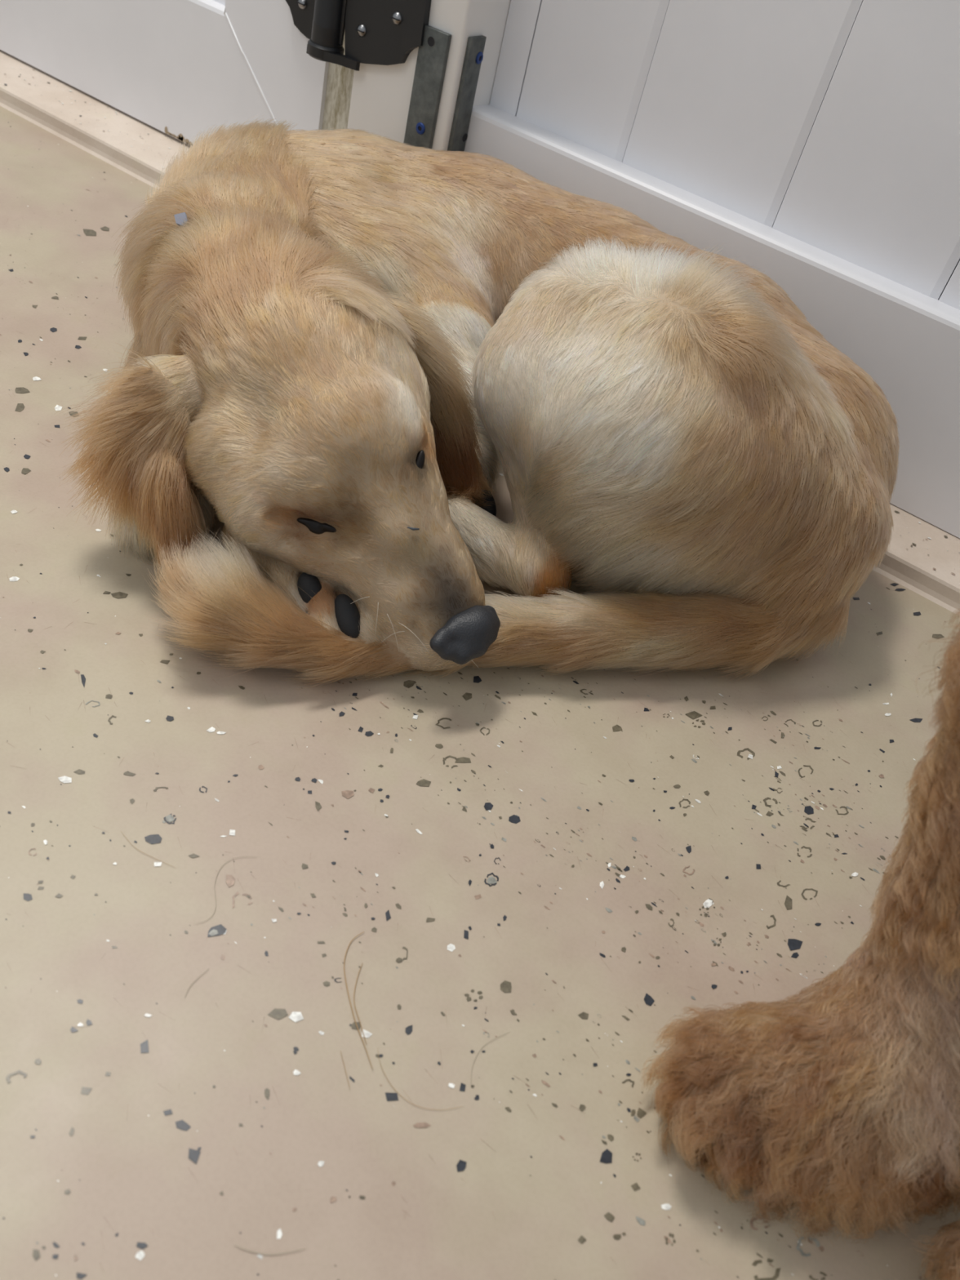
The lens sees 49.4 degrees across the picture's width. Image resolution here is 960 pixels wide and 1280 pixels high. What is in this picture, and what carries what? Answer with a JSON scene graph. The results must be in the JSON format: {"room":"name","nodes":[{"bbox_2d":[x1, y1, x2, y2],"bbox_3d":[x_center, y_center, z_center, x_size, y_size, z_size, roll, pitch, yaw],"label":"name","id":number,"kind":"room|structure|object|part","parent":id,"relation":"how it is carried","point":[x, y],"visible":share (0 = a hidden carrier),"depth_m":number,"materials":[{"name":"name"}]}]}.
{"room":"dog kennel","nodes":[
{"label":"dog kennel","id":0,"kind":"room"},
{"bbox_2d":[321,34,354,130],"bbox_3d":[0.050,-1.232,0.619,0.080,1.978,0.044,32,43,18],"label":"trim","id":1,"kind":"structure","parent":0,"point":[340,78],"depth_m":1.17,"materials":[{"name":"wood"}]},
{"bbox_2d":[0,106,959,1279],"bbox_3d":[-1.767,0.146,0.033,8.200,0.001,3.962,32,43,18],"label":"floor","id":2,"kind":"structure","parent":0,"point":[571,864],"depth_m":0.60,"materials":[{"name":"beige concrete"}]},
{"bbox_2d":[123,834,175,867],"bbox_3d":[-0.186,0.118,0.581,0.040,0.001,0.004,29,42,14],"label":"loose hair","id":3,"kind":"object","parent":2,"relation":"on","point":[123,834],"visible":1,"depth_m":0.58,"materials":[{"name":"brown"}]},
{"bbox_2d":[194,856,253,924],"bbox_3d":[-0.143,0.136,0.575,0.013,0.001,0.054,24,41,9],"label":"loose hair","id":4,"kind":"object","parent":2,"relation":"on","point":[242,856],"visible":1,"depth_m":0.58,"materials":[{"name":"beige"}]},
{"bbox_2d":[234,1244,305,1254],"bbox_3d":[-0.091,0.263,0.449,0.031,0.001,0.003,8,41,-9],"label":"loose hair","id":5,"kind":"object","parent":2,"relation":"on","point":[234,1245],"visible":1,"depth_m":0.45,"materials":[{"name":"beige"}]},
{"bbox_2d":[343,931,373,1069],"bbox_3d":[-0.064,0.186,0.544,0.012,0.001,0.078,4,42,-14],"label":"loose hair","id":6,"kind":"object","parent":2,"relation":"on","point":[363,931],"visible":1,"depth_m":0.54,"materials":[{"name":"brown"}]},
{"bbox_2d":[353,964,366,1043],"bbox_3d":[-0.063,0.189,0.542,0.006,0.001,0.046,4,42,-14],"label":"loose hair","id":7,"kind":"object","parent":2,"relation":"on","point":[362,964],"visible":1,"depth_m":0.54,"materials":[{"name":"brown"}]},
{"bbox_2d":[377,1047,462,1110],"bbox_3d":[-0.033,0.221,0.515,0.051,0.001,0.014,29,42,14],"label":"loose hair","id":8,"kind":"object","parent":2,"relation":"on","point":[377,1047],"visible":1,"depth_m":0.51,"materials":[{"name":"brown"}]},
{"bbox_2d":[56,114,900,690],"bbox_3d":[0.001,-0.228,0.845,0.679,0.239,0.638,32,43,18],"label":"dog","id":9,"kind":"object","parent":2,"relation":"on","point":[340,336],"visible":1,"depth_m":0.73},
{"bbox_2d":[471,1031,510,1076],"bbox_3d":[0.003,0.213,0.537,0.007,0.001,0.037,32,43,18],"label":"loose hair","id":10,"kind":"object","parent":2,"relation":"on","point":[509,1031],"visible":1,"depth_m":0.54,"materials":[{"name":"beige"}]},
{"bbox_2d":[639,605,959,1279],"bbox_3d":[0.576,0.128,0.396,0.868,0.548,0.292,18,41,2],"label":"dog","id":11,"kind":"object","parent":2,"relation":"on","point":[840,1096],"visible":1,"depth_m":0.48},
{"bbox_2d":[464,0,959,537],"bbox_3d":[1.560,-0.362,0.021,3.366,2.126,0.110,32,43,18],"label":"wall","id":12,"kind":"structure","parent":0,"point":[816,143],"depth_m":0.96,"materials":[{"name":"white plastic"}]},
{"bbox_2d":[0,49,959,616],"bbox_3d":[-0.644,-0.783,1.424,8.200,0.023,0.169,32,43,18],"label":"baseboard","id":13,"kind":"structure","parent":12,"relation":"attached to","point":[922,557],"depth_m":1.29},
{"bbox_2d":[346,0,511,151],"bbox_3d":[0.142,-1.240,0.541,0.127,2.127,0.127,32,43,18],"label":"gate post","id":14,"kind":"object","parent":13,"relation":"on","point":[380,96],"visible":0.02,"depth_m":1.06,"materials":[{"name":"white plastic"}]},
{"bbox_2d":[0,0,431,146],"bbox_3d":[-0.477,-1.537,0.786,1.493,1.976,0.109,32,43,18],"label":"gate","id":15,"kind":"object","parent":14,"relation":"attached to","point":[182,68],"visible":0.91,"depth_m":1.24,"materials":[{"name":"white plastic"}]},
{"bbox_3d":[-0.127,-0.689,1.003,0.058,0.245,0.018,32,43,18],"label":"knuckle arm","id":16,"kind":"part","parent":15,"relation":"part of","materials":[{"name":"black plastic"}]},
{"bbox_3d":[-0.090,-0.684,0.994,0.131,0.256,0.009,32,43,18],"label":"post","id":17,"kind":"part","parent":15,"relation":"part of","materials":[{"name":"black plastic"}]},
{"bbox_2d":[403,25,451,149],"bbox_3d":[-0.068,-0.507,1.095,0.033,0.242,0.008,32,43,18],"label":"metal bracket","id":18,"kind":"object","parent":14,"relation":"attached to","point":[433,55],"visible":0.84,"depth_m":1.05,"materials":[{"name":"metal"}]},
{"bbox_2d":[447,35,486,151],"bbox_3d":[-0.027,-0.502,1.102,0.007,0.244,0.026,32,43,18],"label":"strap","id":19,"kind":"object","parent":14,"relation":"attached to","point":[473,57],"visible":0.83,"depth_m":1.05,"materials":[{"name":"metal"}]}
]}

